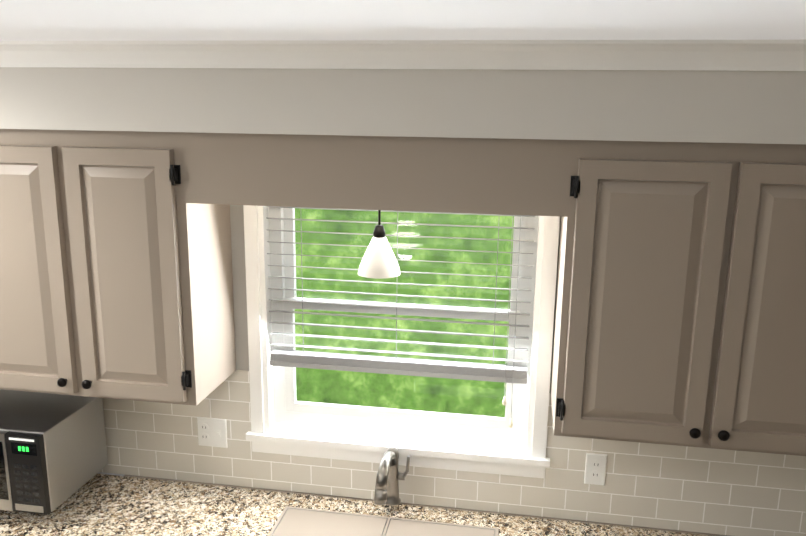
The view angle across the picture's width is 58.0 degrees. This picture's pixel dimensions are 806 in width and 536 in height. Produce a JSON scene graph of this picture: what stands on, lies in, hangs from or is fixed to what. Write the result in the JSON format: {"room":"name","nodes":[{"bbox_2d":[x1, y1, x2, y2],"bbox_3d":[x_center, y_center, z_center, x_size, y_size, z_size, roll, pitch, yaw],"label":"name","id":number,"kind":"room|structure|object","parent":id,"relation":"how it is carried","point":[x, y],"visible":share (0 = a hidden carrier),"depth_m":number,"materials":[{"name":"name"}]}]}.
{"room":"kitchen","nodes":[
{"label":"kitchen","id":0,"kind":"room"},
{"bbox_2d":[230,205,560,392],"bbox_3d":[-1.852,0.408,2.945,7.446,2.460,0.160,3,13,9],"label":"wall","id":1,"kind":"structure","parent":0,"point":[239,279],"depth_m":2.56,"materials":[{"name":"grey paint"}]},
{"bbox_2d":[0,129,235,405],"bbox_3d":[-1.013,-0.031,2.438,0.781,0.860,0.350,3,13,9],"label":"upper cabinet","id":2,"kind":"object","parent":1,"relation":"attached to","point":[116,275],"depth_m":2.26,"materials":[{"name":"beige wood"}]},
{"bbox_2d":[243,205,559,477],"bbox_3d":[-0.017,0.117,2.532,1.090,1.175,0.165,3,13,9],"label":"window","id":3,"kind":"structure","parent":1,"relation":"in","point":[284,421],"depth_m":2.57,"materials":[{"name":"white wood"}]},
{"bbox_2d":[267,206,534,427],"bbox_3d":[-0.021,0.069,2.487,0.914,0.928,0.065,3,13,9],"label":"window blinds","id":4,"kind":"object","parent":3,"relation":"attached to","point":[512,374],"visible":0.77,"depth_m":2.50,"materials":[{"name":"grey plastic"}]},
{"bbox_2d":[99,370,805,535],"bbox_3d":[-0.053,0.622,2.595,3.525,0.459,0.009,3,13,9],"label":"backsplash","id":5,"kind":"structure","parent":1,"relation":"attached to","point":[710,490],"depth_m":2.52,"materials":[{"name":"tile"}]},
{"bbox_2d":[197,417,227,447],"bbox_3d":[-0.709,0.612,2.694,0.115,0.115,0.016,3,13,9],"label":"outlet","id":6,"kind":"object","parent":5,"relation":"attached to","point":[212,432],"depth_m":2.69,"materials":[{"name":"white plastic"}]},
{"bbox_2d":[584,453,606,484],"bbox_3d":[0.657,0.688,2.479,0.070,0.115,0.007,3,13,9],"label":"outlet","id":7,"kind":"object","parent":5,"relation":"attached to","point":[595,464],"depth_m":2.48,"materials":[{"name":"white plastic"}]},
{"bbox_2d":[551,140,805,455],"bbox_3d":[0.875,0.061,2.134,0.810,0.860,0.350,3,13,9],"label":"upper cabinet","id":8,"kind":"object","parent":1,"relation":"attached to","point":[680,307],"depth_m":1.98,"materials":[{"name":"beige wood"}]},
{"bbox_2d":[0,0,805,40],"bbox_3d":[-1.045,-0.245,0.036,9.900,0.100,5.500,3,13,9],"label":"ceiling","id":9,"kind":"structure","parent":0,"point":[130,20],"depth_m":1.46,"materials":[{"name":"white paint"}]},
{"bbox_2d":[0,39,805,70],"bbox_3d":[-0.329,-0.581,1.981,3.269,0.070,0.053,3,13,9],"label":"crown molding","id":10,"kind":"structure","parent":9,"relation":"attached to","point":[756,55],"depth_m":1.88,"materials":[{"name":"white wood"}]},
{"bbox_2d":[0,67,805,143],"bbox_3d":[-0.092,-0.527,2.166,3.575,0.249,0.359,3,13,9],"label":"soffit","id":11,"kind":"structure","parent":9,"relation":"attached to","point":[719,106],"depth_m":1.95,"materials":[{"name":"grey paint"}]},
{"bbox_2d":[358,210,399,278],"bbox_3d":[-0.073,-0.194,2.247,0.136,0.434,0.136,3,13,9],"label":"pendant lamp","id":12,"kind":"object","parent":11,"relation":"hanging from","point":[379,261],"visible":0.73,"depth_m":2.25,"materials":[{"name":"white glass"}]},
{"bbox_3d":[-1.077,2.234,0.587,9.900,0.060,5.500,3,13,9],"label":"floor","id":13,"kind":"structure","parent":0,"visible":0},
{"bbox_2d":[48,474,291,535],"bbox_3d":[-0.804,1.314,2.550,0.664,0.889,0.636,3,13,9],"label":"countertop","id":14,"kind":"structure","parent":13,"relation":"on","point":[104,504],"depth_m":2.57,"materials":[{"name":"beige stone"}]},
{"bbox_2d":[0,389,107,514],"bbox_3d":[-1.490,0.640,2.599,0.707,0.316,0.364,3,13,9],"label":"microwave","id":15,"kind":"object","parent":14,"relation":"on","point":[53,451],"visible":1,"depth_m":2.46,"materials":[{"name":"silver metal"}]},
{"bbox_2d":[264,491,507,535],"bbox_3d":[-0.089,1.349,2.435,0.786,0.889,0.636,3,13,9],"label":"base cabinet","id":16,"kind":"object","parent":13,"relation":"on","point":[302,514],"depth_m":2.53,"materials":[{"name":"beige stone"}]},
{"bbox_2d":[245,507,495,535],"bbox_3d":[-0.082,0.948,2.345,0.740,0.328,0.410,3,13,9],"label":"sink","id":17,"kind":"object","parent":16,"relation":"in","point":[290,521],"depth_m":2.49,"materials":[{"name":"ceramic"}]},
{"bbox_2d":[373,447,409,505],"bbox_3d":[-0.038,0.736,2.448,0.097,0.231,0.268,3,13,9],"label":"faucet","id":18,"kind":"object","parent":16,"relation":"on","point":[388,476],"depth_m":2.51,"materials":[{"name":"silver metal"}]},
{"bbox_2d":[508,513,695,535],"bbox_3d":[0.608,1.383,2.323,0.627,0.889,0.636,3,13,9],"label":"base cabinet","id":19,"kind":"object","parent":13,"relation":"on","point":[518,524],"depth_m":2.48,"materials":[{"name":"beige stone"}]},
{"label":"outside","id":20,"kind":"structure","parent":0,"visible":0},
{"bbox_2d":[295,208,513,416],"bbox_3d":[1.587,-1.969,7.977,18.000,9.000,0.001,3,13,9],"label":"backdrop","id":21,"kind":"structure","parent":20,"point":[443,255],"depth_m":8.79,"materials":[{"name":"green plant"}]}
]}

